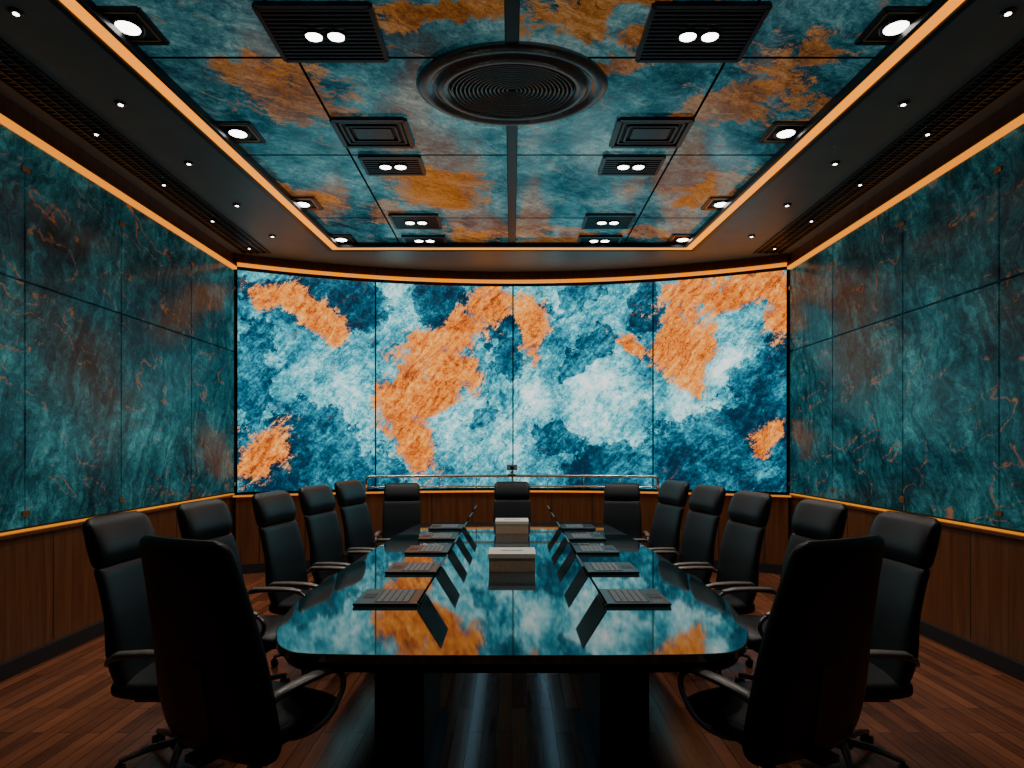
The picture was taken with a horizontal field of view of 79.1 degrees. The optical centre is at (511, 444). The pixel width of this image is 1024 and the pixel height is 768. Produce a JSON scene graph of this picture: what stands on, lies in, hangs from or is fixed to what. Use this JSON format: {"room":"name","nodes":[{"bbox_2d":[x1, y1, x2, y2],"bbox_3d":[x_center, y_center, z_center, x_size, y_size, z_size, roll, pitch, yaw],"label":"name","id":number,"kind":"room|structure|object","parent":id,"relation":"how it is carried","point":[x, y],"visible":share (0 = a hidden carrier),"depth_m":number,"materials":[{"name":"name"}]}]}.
{"room":"conference room","nodes":[
{"label":"conference room","id":0,"kind":"room"},
{"bbox_2d":[0,93,236,663],"bbox_3d":[-3.715,-0.480,2.790,0.230,4.300,10.780,0,0,0],"label":"wall","id":1,"kind":"structure","parent":0,"point":[117,329],"depth_m":5.28,"materials":[{"name":"teal veined marble"},{"name":"walnut wood"}]},
{"bbox_2d":[0,620,104,681],"bbox_3d":[-3.625,1.610,2.715,0.050,0.120,10.630,0,0,0],"label":"baseboard","id":2,"kind":"structure","parent":1,"relation":"attached to","point":[12,667],"depth_m":4.83,"materials":[{"name":"black wood"}]},
{"bbox_2d":[0,113,236,535],"bbox_3d":[-3.627,-0.844,2.750,0.065,2.972,10.700,0,0,0],"label":"trim","id":3,"kind":"structure","parent":1,"relation":"attached to","point":[5,121],"depth_m":5.40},
{"bbox_2d":[0,0,1023,271],"bbox_3d":[0.000,-2.605,3.200,7.660,0.250,12.000,0,0,0],"label":"ceiling","id":4,"kind":"structure","parent":0,"point":[484,182],"depth_m":4.72,"materials":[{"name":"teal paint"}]},
{"bbox_2d":[7,7,24,18],"bbox_3d":[-2.827,-2.473,3.538,0.088,0.016,0.090,0,0,0],"label":"recessed light","id":5,"kind":"object","parent":4,"relation":"in","point":[15,12],"depth_m":3.54,"materials":[{"name":"metal"}]},
{"bbox_2d":[114,100,126,107],"bbox_3d":[-2.827,-2.473,4.482,0.089,0.016,0.092,0,0,0],"label":"recessed light","id":6,"kind":"object","parent":4,"relation":"in","point":[118,103],"depth_m":4.49,"materials":[{"name":"metal"}]},
{"bbox_2d":[98,6,169,45],"bbox_3d":[-2.315,-2.520,3.738,0.334,0.020,0.334,0,0,0],"label":"recessed light","id":7,"kind":"object","parent":4,"relation":"in","point":[133,22],"visible":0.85,"depth_m":3.71,"materials":[{"name":"metal"}]},
{"bbox_2d":[0,38,270,253],"bbox_3d":[-3.285,-2.464,3.000,0.342,0.030,10.000,0,0,0],"label":"ceiling vent","id":8,"kind":"object","parent":4,"relation":"in","point":[17,72],"visible":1,"depth_m":5.03,"materials":[{"name":"metal"}]},
{"bbox_2d":[184,161,193,165],"bbox_3d":[-2.829,-2.473,5.429,0.081,0.016,0.077,0,0,0],"label":"recessed light","id":9,"kind":"object","parent":4,"relation":"in","point":[188,163],"depth_m":5.44,"materials":[{"name":"metal"}]},
{"bbox_2d":[216,121,265,143],"bbox_3d":[-2.213,-2.520,5.008,0.334,0.020,0.334,0,0,0],"label":"recessed light","id":10,"kind":"object","parent":4,"relation":"in","point":[242,132],"visible":0.86,"depth_m":4.99,"materials":[{"name":"metal"}]},
{"bbox_2d":[293,197,322,209],"bbox_3d":[-2.185,-2.520,6.483,0.334,0.020,0.334,0,0,0],"label":"recessed light","id":11,"kind":"object","parent":4,"relation":"in","point":[308,203],"visible":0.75,"depth_m":6.45,"materials":[{"name":"metal"}]},
{"bbox_2d":[252,1,388,62],"bbox_3d":[-1.145,-2.513,3.796,0.688,0.034,0.528,0,0,0],"label":"grille","id":12,"kind":"object","parent":4,"relation":"attached to","point":[300,31],"depth_m":3.75,"materials":[{"name":"black metal"}]},
{"bbox_2d":[331,234,357,242],"bbox_3d":[-2.092,-2.520,7.600,0.334,0.020,0.334,0,0,0],"label":"recessed light","id":13,"kind":"object","parent":4,"relation":"in","point":[341,238],"visible":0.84,"depth_m":7.55,"materials":[{"name":"metal"}]},
{"bbox_2d":[329,117,414,147],"bbox_3d":[-1.114,-2.516,5.004,0.600,0.028,0.460,0,0,0],"label":"ceiling vent","id":14,"kind":"object","parent":4,"relation":"in","point":[353,132],"visible":1,"depth_m":4.98,"materials":[{"name":"metal"}]},
{"bbox_2d":[358,154,425,175],"bbox_3d":[-1.071,-2.513,5.578,0.548,0.034,0.368,0,0,0],"label":"grille","id":15,"kind":"object","parent":4,"relation":"attached to","point":[372,164],"depth_m":5.54,"materials":[{"name":"black metal"}]},
{"bbox_2d":[388,213,441,228],"bbox_3d":[-1.081,-2.513,6.979,0.548,0.034,0.428,0,0,0],"label":"grille","id":16,"kind":"object","parent":4,"relation":"attached to","point":[399,220],"depth_m":6.92,"materials":[{"name":"black metal"}]},
{"bbox_2d":[401,235,446,243],"bbox_3d":[-1.072,-2.513,7.600,0.528,0.034,0.268,0,0,0],"label":"recessed light","id":17,"kind":"object","parent":4,"relation":"attached to","point":[407,239],"depth_m":7.56,"materials":[{"name":"black metal"}]},
{"bbox_2d":[416,41,607,125],"bbox_3d":[0.000,-2.500,4.360,1.340,0.060,0.980,0,0,0],"label":"ceiling vent","id":18,"kind":"object","parent":4,"relation":"in","point":[544,77],"visible":1,"depth_m":4.27,"materials":[{"name":"metal"}]},
{"bbox_2d":[48,0,975,251],"bbox_3d":[0.000,-2.498,2.655,5.813,0.065,10.510,0,0,0],"label":"trim","id":19,"kind":"structure","parent":4,"relation":"attached to","point":[89,6],"depth_m":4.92,"materials":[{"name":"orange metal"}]},
{"bbox_2d":[577,235,622,243],"bbox_3d":[1.072,-2.513,7.600,0.528,0.034,0.268,0,0,0],"label":"ceiling light","id":20,"kind":"object","parent":4,"relation":"attached to","point":[582,239],"depth_m":7.56,"materials":[{"name":"black metal"}]},
{"bbox_2d":[582,213,635,228],"bbox_3d":[1.081,-2.513,6.979,0.548,0.034,0.428,0,0,0],"label":"ceiling light","id":21,"kind":"object","parent":4,"relation":"attached to","point":[591,220],"depth_m":6.92,"materials":[{"name":"black metal"}]},
{"bbox_2d":[598,154,665,175],"bbox_3d":[1.071,-2.513,5.578,0.548,0.034,0.368,0,0,0],"label":"grille","id":22,"kind":"object","parent":4,"relation":"attached to","point":[611,164],"depth_m":5.54,"materials":[{"name":"black metal"}]},
{"bbox_2d":[609,117,694,147],"bbox_3d":[1.114,-2.516,5.004,0.600,0.028,0.460,0,0,0],"label":"ceiling vent","id":23,"kind":"object","parent":4,"relation":"in","point":[628,132],"visible":1,"depth_m":4.98,"materials":[{"name":"metal"}]},
{"bbox_2d":[666,234,692,242],"bbox_3d":[2.092,-2.520,7.600,0.334,0.020,0.334,0,0,0],"label":"recessed light","id":24,"kind":"object","parent":4,"relation":"in","point":[675,238],"visible":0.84,"depth_m":7.55,"materials":[{"name":"metal"}]},
{"bbox_2d":[635,1,771,62],"bbox_3d":[1.145,-2.513,3.796,0.688,0.034,0.528,0,0,0],"label":"grille","id":25,"kind":"object","parent":4,"relation":"attached to","point":[674,31],"depth_m":3.75,"materials":[{"name":"black metal"}]},
{"bbox_2d":[701,197,730,209],"bbox_3d":[2.185,-2.520,6.483,0.334,0.020,0.334,0,0,0],"label":"recessed light","id":26,"kind":"object","parent":4,"relation":"in","point":[713,203],"visible":0.73,"depth_m":6.45,"materials":[{"name":"metal"}]},
{"bbox_2d":[758,121,807,143],"bbox_3d":[2.213,-2.520,5.008,0.334,0.020,0.334,0,0,0],"label":"recessed light","id":27,"kind":"object","parent":4,"relation":"in","point":[779,132],"visible":0.86,"depth_m":4.99,"materials":[{"name":"metal"}]},
{"bbox_2d":[830,161,839,165],"bbox_3d":[2.829,-2.473,5.429,0.081,0.016,0.077,0,0,0],"label":"recessed light","id":28,"kind":"object","parent":4,"relation":"in","point":[834,163],"depth_m":5.44,"materials":[{"name":"metal"}]},
{"bbox_2d":[753,38,1023,253],"bbox_3d":[3.285,-2.464,3.000,0.342,0.030,10.000,0,0,0],"label":"ceiling vent","id":29,"kind":"object","parent":4,"relation":"in","point":[1006,72],"visible":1,"depth_m":5.03,"materials":[{"name":"metal"}]},
{"bbox_2d":[854,6,925,45],"bbox_3d":[2.315,-2.520,3.738,0.334,0.020,0.334,0,0,0],"label":"recessed light","id":30,"kind":"object","parent":4,"relation":"in","point":[890,22],"visible":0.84,"depth_m":3.71,"materials":[{"name":"metal"}]},
{"bbox_2d":[897,100,909,107],"bbox_3d":[2.827,-2.473,4.482,0.089,0.016,0.092,0,0,0],"label":"recessed light","id":31,"kind":"object","parent":4,"relation":"in","point":[904,103],"depth_m":4.49,"materials":[{"name":"metal"}]},
{"bbox_2d":[999,7,1016,18],"bbox_3d":[2.827,-2.473,3.538,0.088,0.016,0.090,0,0,0],"label":"recessed light","id":32,"kind":"object","parent":4,"relation":"in","point":[1008,12],"depth_m":3.54,"materials":[{"name":"metal"}]},
{"bbox_2d":[0,569,1023,767],"bbox_3d":[0.000,1.720,3.200,7.660,0.100,12.000,0,0,0],"label":"floor","id":33,"kind":"structure","parent":0,"point":[62,711],"depth_m":3.74,"materials":[{"name":"brown wood"}]},
{"bbox_2d":[82,511,188,767],"bbox_3d":[-1.809,1.020,3.300,0.728,1.300,0.648,0,0,0],"label":"office chair","id":34,"kind":"object","parent":33,"relation":"on","point":[111,540],"visible":0.42,"depth_m":3.15,"materials":[{"name":"black leather"}]},
{"bbox_2d":[176,499,304,682],"bbox_3d":[-1.751,1.020,4.056,0.728,1.300,0.648,0,0,6],"label":"office chair","id":35,"kind":"object","parent":33,"relation":"on","point":[209,519],"visible":0.22,"depth_m":4.07,"materials":[{"name":"black leather"}]},
{"bbox_2d":[139,535,345,767],"bbox_3d":[-1.170,1.018,2.727,0.658,1.305,0.720,0,0,25],"label":"office chair","id":36,"kind":"object","parent":33,"relation":"on","point":[218,695],"visible":0.98,"depth_m":2.45,"materials":[{"name":"black leather"}]},
{"bbox_2d":[251,490,344,673],"bbox_3d":[-1.595,1.020,4.810,0.728,1.300,0.648,0,0,10],"label":"office chair","id":37,"kind":"object","parent":33,"relation":"on","point":[274,511],"visible":0.49,"depth_m":4.76,"materials":[{"name":"black leather"}]},
{"bbox_2d":[298,484,369,584],"bbox_3d":[-1.504,1.020,5.563,0.728,1.300,0.648,0,0,13],"label":"office chair","id":38,"kind":"object","parent":33,"relation":"on","point":[317,502],"visible":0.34,"depth_m":5.54,"materials":[{"name":"black leather"}]},
{"bbox_2d":[334,480,390,563],"bbox_3d":[-1.401,1.020,6.315,0.728,1.300,0.648,0,0,15],"label":"office chair","id":39,"kind":"object","parent":33,"relation":"on","point":[350,494],"visible":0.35,"depth_m":6.31,"materials":[{"name":"black leather"}]},
{"bbox_2d":[375,483,420,547],"bbox_3d":[-1.365,1.076,7.601,0.592,1.188,0.666,0,0,-6],"label":"office chair","id":40,"kind":"object","parent":33,"relation":"on","point":[401,506],"visible":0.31,"depth_m":7.78,"materials":[{"name":"black leather"}]},
{"bbox_2d":[276,522,747,767],"bbox_3d":[0.000,1.295,5.065,2.550,0.750,4.710,0,0,0],"label":"conference table","id":41,"kind":"object","parent":33,"relation":"on","point":[471,618],"visible":0.93,"depth_m":3.15,"materials":[{"name":"paint"}]},
{"bbox_2d":[353,554,447,605],"bbox_3d":[-0.652,0.802,3.700,0.506,0.234,0.370,0,0,0],"label":"laptop","id":42,"kind":"object","parent":41,"relation":"on","point":[370,597],"visible":1,"depth_m":3.63,"materials":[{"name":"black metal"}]},
{"bbox_2d":[384,534,459,573],"bbox_3d":[-0.652,0.802,4.580,0.506,0.234,0.370,0,0,0],"label":"laptop","id":43,"kind":"object","parent":41,"relation":"on","point":[396,567],"visible":0.98,"depth_m":4.52,"materials":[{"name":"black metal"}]},
{"bbox_2d":[404,522,466,553],"bbox_3d":[-0.652,0.802,5.380,0.506,0.234,0.370,0,0,0],"label":"laptop","id":44,"kind":"object","parent":41,"relation":"on","point":[413,549],"visible":0.98,"depth_m":5.32,"materials":[{"name":"black metal"}]},
{"bbox_2d":[418,512,472,539],"bbox_3d":[-0.652,0.802,6.130,0.506,0.234,0.370,0,0,0],"label":"laptop","id":45,"kind":"object","parent":41,"relation":"on","point":[425,536],"visible":0.98,"depth_m":6.07,"materials":[{"name":"black metal"}]},
{"bbox_2d":[428,505,476,529],"bbox_3d":[-0.652,0.802,6.870,0.506,0.234,0.370,0,0,0],"label":"laptop","id":46,"kind":"object","parent":41,"relation":"on","point":[433,526],"visible":0.93,"depth_m":6.76,"materials":[{"name":"black metal"}]},
{"bbox_2d":[488,547,535,571],"bbox_3d":[0.000,0.853,4.630,0.345,0.132,0.290,0,0,0],"label":"tissue box","id":47,"kind":"object","parent":41,"relation":"on","point":[501,559],"visible":1,"depth_m":4.49,"materials":[{"name":"brown wood"}]},
{"bbox_2d":[495,518,528,533],"bbox_3d":[0.000,0.853,6.550,0.345,0.132,0.290,0,0,0],"label":"tissue box","id":48,"kind":"object","parent":41,"relation":"on","point":[503,525],"visible":1,"depth_m":6.41,"materials":[{"name":"brown wood"}]},
{"bbox_2d":[547,505,595,529],"bbox_3d":[0.652,0.802,6.870,0.506,0.234,0.370,0,0,0],"label":"laptop","id":49,"kind":"object","parent":41,"relation":"on","point":[564,526],"visible":0.91,"depth_m":6.76,"materials":[{"name":"black metal"}]},
{"bbox_2d":[551,512,605,539],"bbox_3d":[0.652,0.802,6.130,0.506,0.234,0.370,0,0,0],"label":"laptop","id":50,"kind":"object","parent":41,"relation":"on","point":[571,536],"visible":0.98,"depth_m":6.07,"materials":[{"name":"black metal"}]},
{"bbox_2d":[557,522,619,553],"bbox_3d":[0.652,0.802,5.380,0.506,0.234,0.370,0,0,0],"label":"laptop","id":51,"kind":"object","parent":41,"relation":"on","point":[580,549],"visible":0.98,"depth_m":5.32,"materials":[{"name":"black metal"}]},
{"bbox_2d":[564,534,639,573],"bbox_3d":[0.652,0.802,4.580,0.506,0.234,0.370,0,0,0],"label":"laptop","id":52,"kind":"object","parent":41,"relation":"on","point":[592,567],"visible":0.99,"depth_m":4.52,"materials":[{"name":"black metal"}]},
{"bbox_2d":[576,554,670,605],"bbox_3d":[0.652,0.802,3.700,0.506,0.234,0.370,0,0,0],"label":"laptop","id":53,"kind":"object","parent":41,"relation":"on","point":[610,597],"visible":1,"depth_m":3.63,"materials":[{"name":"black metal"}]},
{"bbox_2d":[493,481,530,521],"bbox_3d":[0.000,1.069,7.672,0.598,1.201,0.673,0,0,0],"label":"office chair","id":54,"kind":"object","parent":33,"relation":"on","point":[511,500],"visible":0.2,"depth_m":7.87,"materials":[{"name":"black leather"}]},
{"bbox_2d":[603,483,648,547],"bbox_3d":[1.365,1.076,7.601,0.592,1.188,0.666,0,0,6],"label":"office chair","id":55,"kind":"object","parent":33,"relation":"on","point":[622,506],"visible":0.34,"depth_m":7.78,"materials":[{"name":"black leather"}]},
{"bbox_2d":[633,480,689,563],"bbox_3d":[1.401,1.020,6.315,0.728,1.300,0.648,0,0,-15],"label":"office chair","id":56,"kind":"object","parent":33,"relation":"on","point":[672,494],"visible":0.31,"depth_m":6.31,"materials":[{"name":"black leather"}]},
{"bbox_2d":[654,484,725,584],"bbox_3d":[1.504,1.020,5.563,0.728,1.300,0.648,0,0,-13],"label":"office chair","id":57,"kind":"object","parent":33,"relation":"on","point":[706,502],"visible":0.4,"depth_m":5.54,"materials":[{"name":"black leather"}]},
{"bbox_2d":[679,490,772,673],"bbox_3d":[1.595,1.020,4.810,0.728,1.300,0.648,0,0,-10],"label":"office chair","id":58,"kind":"object","parent":33,"relation":"on","point":[748,511],"visible":0.51,"depth_m":4.76,"materials":[{"name":"black leather"}]},
{"bbox_2d":[678,535,884,767],"bbox_3d":[1.170,1.018,2.727,0.658,1.305,0.720,0,0,-25],"label":"office chair","id":59,"kind":"object","parent":33,"relation":"on","point":[805,695],"visible":0.98,"depth_m":2.46,"materials":[{"name":"black leather"}]},
{"bbox_2d":[719,499,847,682],"bbox_3d":[1.751,1.020,4.056,0.728,1.300,0.648,0,0,-6],"label":"office chair","id":60,"kind":"object","parent":33,"relation":"on","point":[812,519],"visible":0.3,"depth_m":4.07,"materials":[{"name":"black leather"}]},
{"bbox_2d":[835,511,941,767],"bbox_3d":[1.809,1.020,3.300,0.728,1.300,0.648,0,0,0],"label":"office chair","id":61,"kind":"object","parent":33,"relation":"on","point":[911,540],"visible":0.44,"depth_m":3.15,"materials":[{"name":"black leather"}]},
{"bbox_2d":[234,253,789,564],"bbox_3d":[0.000,-0.480,8.593,7.442,4.300,1.214,0,0,0],"label":"wall","id":62,"kind":"structure","parent":0,"point":[449,506],"depth_m":8.64,"materials":[{"name":"brown wood"}]},
{"bbox_2d":[237,270,786,491],"bbox_3d":[0.000,-0.840,8.596,7.254,2.920,0.908,0,0,0],"label":"video screen","id":63,"kind":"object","parent":62,"relation":"attached to","point":[306,345],"depth_m":8.73,"materials":[{"name":"multicoloured glass"}]},
{"bbox_2d":[233,262,790,496],"bbox_3d":[0.000,-0.845,8.417,7.180,3.030,0.966,0,0,0],"label":"trim","id":64,"kind":"structure","parent":62,"relation":"attached to","point":[238,264],"depth_m":8.62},
{"bbox_2d":[365,474,658,490],"bbox_3d":[-0.001,0.536,8.767,4.104,0.228,0.308,0,0,0],"label":"handrail","id":65,"kind":"object","parent":62,"relation":"on","point":[462,475],"visible":0.8,"depth_m":8.82,"materials":[{"name":"metal"}]},
{"bbox_2d":[507,465,516,474],"bbox_3d":[0.000,0.355,8.845,0.150,0.150,0.090,0,0,0],"label":"camera","id":66,"kind":"object","parent":65,"relation":"on","point":[509,467],"visible":1,"depth_m":8.81,"materials":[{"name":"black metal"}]},
{"bbox_2d":[242,558,781,573],"bbox_3d":[0.000,1.610,8.409,7.124,0.120,0.881,0,0,0],"label":"baseboard","id":67,"kind":"structure","parent":62,"relation":"attached to","point":[248,568],"depth_m":8.07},
{"bbox_2d":[787,93,1023,663],"bbox_3d":[3.715,-0.480,2.790,0.230,4.300,10.780,0,0,0],"label":"wall","id":68,"kind":"structure","parent":0,"point":[907,329],"depth_m":5.29,"materials":[{"name":"teal veined marble stone panels"},{"name":"walnut wood"}]},
{"bbox_2d":[787,113,1023,535],"bbox_3d":[3.627,-0.844,2.750,0.065,2.972,10.700,0,0,0],"label":"trim","id":69,"kind":"structure","parent":68,"relation":"attached to","point":[1018,121],"depth_m":5.40,"materials":[{"name":"brown wood"}]},
{"bbox_2d":[919,620,1023,681],"bbox_3d":[3.625,1.610,2.715,0.050,0.120,10.630,0,0,0],"label":"baseboard","id":70,"kind":"structure","parent":68,"relation":"attached to","point":[1011,667],"depth_m":4.83,"materials":[{"name":"black wood"}]}
]}

